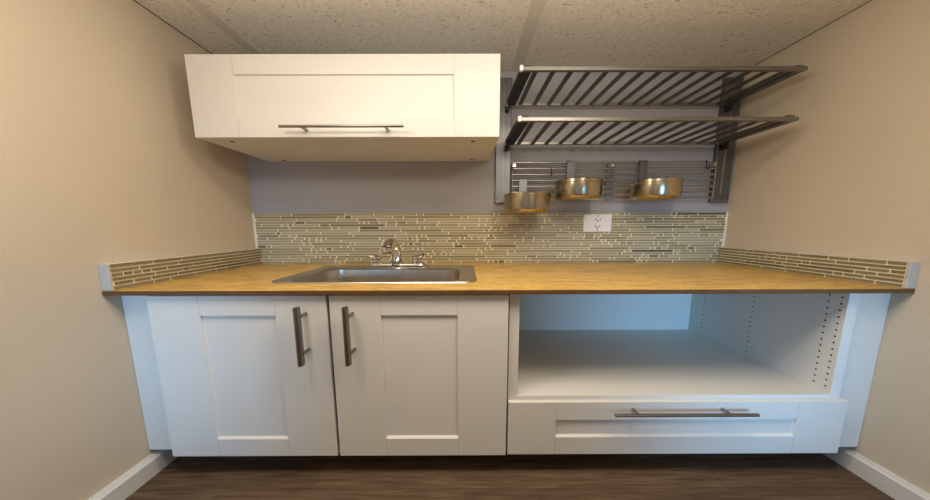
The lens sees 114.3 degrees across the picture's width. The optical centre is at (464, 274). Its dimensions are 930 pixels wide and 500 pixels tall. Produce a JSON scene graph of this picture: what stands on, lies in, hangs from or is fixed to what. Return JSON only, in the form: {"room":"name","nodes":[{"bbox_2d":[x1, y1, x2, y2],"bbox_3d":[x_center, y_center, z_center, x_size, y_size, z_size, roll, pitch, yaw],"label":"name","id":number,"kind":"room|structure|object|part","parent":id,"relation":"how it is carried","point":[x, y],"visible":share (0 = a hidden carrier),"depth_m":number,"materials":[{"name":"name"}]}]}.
{"room":"kitchenette","nodes":[
{"label":"kitchenette","id":0,"kind":"room"},
{"bbox_2d":[0,0,255,499],"bbox_3d":[-1.608,-0.068,0.410,0.150,2.369,3.600,0,9,0],"label":"wall","id":1,"kind":"structure","parent":0,"point":[102,161],"depth_m":1.21,"materials":[{"name":"beige paint"}]},
{"bbox_2d":[88,449,178,499],"bbox_3d":[-1.511,1.059,0.586,0.038,0.088,3.596,0,9,0],"label":"baseboard","id":2,"kind":"structure","parent":1,"relation":"attached to","point":[121,488],"depth_m":1.37,"materials":[{"name":"white paint"}]},
{"bbox_2d":[133,0,211,53],"bbox_3d":[-1.531,-1.095,0.258,0.009,0.005,3.578,0,9,0],"label":"trim","id":3,"kind":"structure","parent":1,"relation":"attached to","point":[133,0],"depth_m":1.56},
{"bbox_2d":[97,248,261,290],"bbox_3d":[-1.514,-0.059,1.732,0.040,0.112,0.960,0,9,0],"label":"side splash","id":4,"kind":"object","parent":1,"relation":"attached to","point":[120,275],"visible":1,"depth_m":1.52,"materials":[{"name":"beige tile"}]},
{"bbox_2d":[246,71,744,212],"bbox_3d":[0.185,-0.363,2.265,3.742,2.369,0.150,0,9,0],"label":"wall","id":5,"kind":"structure","parent":0,"point":[379,186],"depth_m":2.13,"materials":[{"name":"grey paint"}]},
{"bbox_2d":[186,0,261,53],"bbox_3d":[-1.258,-1.092,0.254,0.066,0.007,3.568,0,9,0],"label":"trim","id":6,"kind":"structure","parent":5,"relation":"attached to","point":[199,5],"depth_m":1.56,"materials":[{"name":"paint"}]},
{"bbox_2d":[184,54,500,161],"bbox_3d":[-0.604,-0.935,1.765,1.560,0.390,0.656,0,9,0],"label":"upper cabinet","id":7,"kind":"object","parent":5,"relation":"attached to","point":[267,107],"visible":1,"depth_m":1.52,"materials":[{"name":"white wood"}]},
{"bbox_3d":[-0.608,-0.727,1.474,0.613,0.013,0.015,0,9,0],"label":"handle","id":8,"kind":"part","parent":7,"relation":"part of","materials":[{"name":"metal"}]},
{"bbox_2d":[252,212,728,263],"bbox_3d":[0.185,-0.265,2.197,3.440,0.366,0.013,0,9,0],"label":"backsplash","id":9,"kind":"structure","parent":5,"relation":"attached to","point":[492,237],"depth_m":2.19,"materials":[{"name":"beige tile"}]},
{"bbox_3d":[-1.529,-0.315,2.182,0.012,0.254,0.004,0,9,0],"label":"edge trim","id":10,"kind":"part","parent":9,"relation":"part of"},
{"bbox_2d":[583,214,611,231],"bbox_3d":[0.955,-0.370,2.170,0.203,0.121,0.012,0,9,0],"label":"wall outlet","id":11,"kind":"object","parent":9,"relation":"attached to","point":[591,222],"visible":1,"depth_m":2.16,"materials":[{"name":"white plastic"}]},
{"bbox_2d":[592,224,602,228],"bbox_3d":[0.958,-0.346,2.171,0.076,0.033,0.004,0,9,0],"label":"receptacle","id":12,"kind":"object","parent":11,"relation":"attached to","point":[594,226],"depth_m":2.17,"materials":[{"name":"white plastic"}]},
{"bbox_2d":[593,217,602,221],"bbox_3d":[0.958,-0.393,2.164,0.076,0.033,0.004,0,9,0],"label":"receptacle","id":13,"kind":"object","parent":11,"relation":"attached to","point":[595,219],"depth_m":2.16,"materials":[{"name":"white plastic"}]},
{"bbox_3d":[1.899,-0.325,2.186,0.012,0.254,0.004,0,9,0],"label":"edge trim","id":14,"kind":"part","parent":9,"relation":"part of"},
{"bbox_2d":[511,0,545,70],"bbox_3d":[0.346,-1.097,0.257,0.066,0.007,3.568,0,9,0],"label":"trim","id":15,"kind":"structure","parent":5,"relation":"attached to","point":[536,7],"depth_m":1.61,"materials":[{"name":"paint"}]},
{"bbox_2d":[511,161,717,198],"bbox_3d":[1.037,-0.660,2.114,1.428,0.254,0.057,0,9,0],"label":"grid","id":16,"kind":"object","parent":5,"relation":"attached to","point":[610,168],"visible":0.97,"depth_m":2.08,"materials":[{"name":"metal"}]},
{"bbox_2d":[504,178,550,214],"bbox_3d":[0.404,-0.520,1.951,0.296,0.249,0.296,-9,12,-43],"label":"pan","id":17,"kind":"object","parent":16,"relation":"hanging from","point":[522,202],"visible":1,"depth_m":1.84,"materials":[{"name":"metal"}]},
{"bbox_2d":[504,192,550,214],"bbox_3d":[0.404,-0.458,1.961,0.296,0.124,0.296,0,9,0],"label":"bowl","id":18,"kind":"object","parent":17,"relation":"on","point":[518,203],"depth_m":1.84,"materials":[{"name":"metal"}]},
{"bbox_2d":[554,160,603,201],"bbox_3d":[0.733,-0.621,1.936,0.296,0.285,0.296,-9,12,-43],"label":"pan","id":19,"kind":"object","parent":16,"relation":"hanging from","point":[571,189],"visible":1,"depth_m":1.84,"materials":[{"name":"metal"}]},
{"bbox_2d":[554,177,603,201],"bbox_3d":[0.734,-0.541,1.948,0.296,0.124,0.296,0,9,0],"label":"bowl","id":20,"kind":"object","parent":19,"relation":"on","point":[582,189],"depth_m":1.83,"materials":[{"name":"metal"}]},
{"bbox_2d":[629,160,683,201],"bbox_3d":[1.233,-0.621,1.937,0.296,0.287,0.296,-9,12,-43],"label":"pan","id":21,"kind":"object","parent":16,"relation":"hanging from","point":[644,189],"visible":1,"depth_m":1.85,"materials":[{"name":"metal"}]},
{"bbox_2d":[629,177,683,201],"bbox_3d":[1.234,-0.541,1.950,0.296,0.124,0.296,0,9,0],"label":"bowl","id":22,"kind":"object","parent":21,"relation":"on","point":[669,188],"depth_m":1.84,"materials":[{"name":"metal"}]},
{"bbox_2d":[495,65,807,202],"bbox_3d":[1.044,-0.878,1.838,1.661,0.822,0.536,0,9,0],"label":"shelf unit","id":23,"kind":"object","parent":5,"relation":"attached to","point":[731,95],"visible":0.98,"depth_m":1.80,"materials":[{"name":"metal"}]},
{"bbox_3d":[0.308,-0.861,1.813,0.056,0.033,0.438,0,9,-1],"label":"plate","id":24,"kind":"part","parent":23,"relation":"part of","materials":[{"name":"metal"}]},
{"bbox_3d":[0.311,-1.104,1.778,0.056,0.033,0.433,0,9,-1],"label":"plate","id":25,"kind":"part","parent":23,"relation":"part of","materials":[{"name":"metal"}]},
{"bbox_3d":[1.017,-0.890,2.039,1.485,0.020,0.016,0,9,0],"label":"rail","id":26,"kind":"part","parent":23,"relation":"part of","materials":[{"name":"metal"}]},
{"bbox_3d":[1.023,-1.133,2.001,1.491,0.020,0.016,0,9,0],"label":"rail","id":27,"kind":"part","parent":23,"relation":"part of","materials":[{"name":"metal"}]},
{"bbox_3d":[1.028,-0.820,1.589,1.465,0.020,0.022,0,9,0],"label":"rail","id":28,"kind":"part","parent":23,"relation":"part of","materials":[{"name":"metal"}]},
{"bbox_3d":[1.034,-1.064,1.556,1.471,0.020,0.022,0,9,0],"label":"rail","id":29,"kind":"part","parent":23,"relation":"part of","materials":[{"name":"metal"}]},
{"bbox_3d":[1.735,-0.865,1.815,0.041,0.033,0.437,0,9,0],"label":"plate","id":30,"kind":"part","parent":23,"relation":"part of","materials":[{"name":"metal"}]},
{"bbox_3d":[1.745,-1.108,1.780,0.041,0.033,0.432,0,9,0],"label":"plate","id":31,"kind":"part","parent":23,"relation":"part of","materials":[{"name":"metal"}]},
{"bbox_2d":[135,0,869,70],"bbox_3d":[0.185,-1.105,0.251,3.424,0.020,3.582,0,9,0],"label":"ceiling","id":32,"kind":"structure","parent":0,"point":[567,32],"depth_m":1.59,"materials":[{"name":"paint"}]},
{"bbox_2d":[125,450,894,499],"bbox_3d":[0.192,1.127,0.600,3.742,0.060,3.900,0,9,0],"label":"floor","id":33,"kind":"structure","parent":0,"point":[711,476],"depth_m":1.42,"materials":[{"name":"brown wood"}]},
{"bbox_2d":[121,294,508,455],"bbox_3d":[-0.671,0.462,1.784,1.722,0.893,1.010,0,9,0],"label":"base cabinet","id":34,"kind":"object","parent":33,"relation":"on","point":[217,375],"visible":0.98,"depth_m":1.36,"materials":[{"name":"white wood"}]},
{"bbox_3d":[-1.454,0.465,1.404,0.156,0.778,0.020,0,9,0],"label":"filler panel","id":35,"kind":"part","parent":34,"relation":"part of","materials":[{"name":"white wood"}]},
{"bbox_3d":[-0.988,0.473,1.361,0.774,0.773,0.021,0,9,0],"label":"door","id":36,"kind":"part","parent":34,"relation":"part of","materials":[{"name":"white wood"}]},
{"bbox_3d":[-0.699,0.263,1.263,0.024,0.252,0.041,0,9,0],"label":"handle","id":37,"kind":"part","parent":34,"relation":"part of","materials":[{"name":"metal"}]},
{"bbox_3d":[-0.594,0.321,2.266,1.477,0.756,0.015,0,9,0],"label":"panel","id":38,"kind":"part","parent":34,"relation":"part of","materials":[{"name":"white wood"}]},
{"bbox_3d":[-0.592,0.772,1.883,1.477,0.018,0.912,0,9,0],"label":"panel","id":39,"kind":"part","parent":34,"relation":"part of","materials":[{"name":"white wood"}]},
{"bbox_3d":[-0.497,0.262,1.263,0.024,0.250,0.041,0,9,0],"label":"handle","id":40,"kind":"part","parent":34,"relation":"part of","materials":[{"name":"metal"}]},
{"bbox_3d":[-0.199,0.470,1.362,0.779,0.773,0.021,0,9,0],"label":"door","id":41,"kind":"part","parent":34,"relation":"part of","materials":[{"name":"white wood"}]},
{"bbox_2d":[102,262,914,295],"bbox_3d":[0.186,0.001,1.751,3.440,0.020,0.976,0,9,0],"label":"countertop","id":42,"kind":"structure","parent":34,"relation":"on","point":[646,277],"depth_m":1.42,"materials":[{"name":"brown wood"}]},
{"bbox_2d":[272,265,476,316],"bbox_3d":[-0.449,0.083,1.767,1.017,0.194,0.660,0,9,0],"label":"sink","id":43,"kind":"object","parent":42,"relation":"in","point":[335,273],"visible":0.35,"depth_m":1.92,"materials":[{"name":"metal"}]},
{"bbox_2d":[366,238,428,267],"bbox_3d":[-0.450,-0.137,1.929,0.416,0.192,0.212,0,9,0],"label":"faucet","id":44,"kind":"object","parent":42,"relation":"on","point":[391,245],"visible":1,"depth_m":1.96,"materials":[{"name":"silver metal"}]},
{"bbox_3d":[-0.585,-0.100,1.991,0.080,0.057,0.080,0,9,0],"label":"handle","id":45,"kind":"part","parent":44,"relation":"part of","materials":[{"name":"silver metal"}]},
{"bbox_3d":[-0.470,-0.148,1.932,0.091,0.169,0.199,3,9,19],"label":"spout","id":46,"kind":"part","parent":44,"relation":"part of","materials":[{"name":"silver metal"}]},
{"bbox_3d":[-0.450,-0.062,1.997,0.416,0.024,0.100,0,9,0],"label":"plate","id":47,"kind":"part","parent":44,"relation":"part of","materials":[{"name":"silver metal"}]},
{"bbox_3d":[-0.315,-0.101,1.991,0.080,0.057,0.080,0,9,0],"label":"handle","id":48,"kind":"part","parent":44,"relation":"part of","materials":[{"name":"silver metal"}]},
{"bbox_2d":[506,293,890,453],"bbox_3d":[1.053,0.455,1.797,1.710,0.893,0.990,0,9,0],"label":"base cabinet","id":49,"kind":"object","parent":33,"relation":"on","point":[587,373],"visible":0.88,"depth_m":1.44,"materials":[{"name":"white wood"}]},
{"bbox_3d":[0.220,0.394,1.826,0.044,0.778,0.912,0,9,0],"label":"panel","id":50,"kind":"part","parent":49,"relation":"part of","materials":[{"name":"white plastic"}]},
{"bbox_3d":[0.967,0.323,2.270,1.452,0.778,0.015,0,9,0],"label":"panel","id":51,"kind":"part","parent":49,"relation":"part of","materials":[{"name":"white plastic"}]},
{"bbox_2d":[517,330,829,399],"bbox_3d":[0.968,0.501,1.836,1.452,0.021,0.897,0,9,0],"label":"shelf","id":52,"kind":"object","parent":49,"relation":"attached to","point":[552,364],"depth_m":1.63,"materials":[{"name":"white wood"}]},
{"bbox_3d":[0.984,0.625,1.331,0.636,0.015,0.016,0,9,0],"label":"handle","id":53,"kind":"part","parent":49,"relation":"part of","materials":[{"name":"metal"}]},
{"bbox_3d":[1.717,0.390,1.828,0.048,0.778,0.912,0,9,0],"label":"panel","id":54,"kind":"part","parent":49,"relation":"part of","materials":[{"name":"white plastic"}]},
{"bbox_3d":[1.825,0.455,1.409,0.166,0.778,0.020,0,9,0],"label":"filler panel","id":55,"kind":"part","parent":49,"relation":"part of","materials":[{"name":"white wood"}]},
{"bbox_2d":[724,0,929,493],"bbox_3d":[1.984,-0.079,0.415,0.150,2.369,3.600,0,9,0],"label":"wall","id":56,"kind":"structure","parent":0,"point":[850,177],"depth_m":1.42,"materials":[{"name":"beige paint"}]},
{"bbox_2d":[754,0,871,65],"bbox_3d":[1.902,-1.105,0.263,0.009,0.005,3.578,0,9,0],"label":"trim","id":57,"kind":"structure","parent":56,"relation":"attached to","point":[870,0],"depth_m":1.61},
{"bbox_2d":[718,247,920,287],"bbox_3d":[1.886,-0.069,1.737,0.040,0.112,0.960,0,9,0],"label":"side splash","id":58,"kind":"object","parent":56,"relation":"attached to","point":[894,273],"visible":1,"depth_m":1.53,"materials":[{"name":"beige tile"}]},
{"bbox_2d":[822,447,929,499],"bbox_3d":[1.893,1.048,0.591,0.038,0.088,3.596,0,9,0],"label":"baseboard","id":59,"kind":"structure","parent":56,"relation":"attached to","point":[896,487],"depth_m":1.36,"materials":[{"name":"white paint"}]}
]}

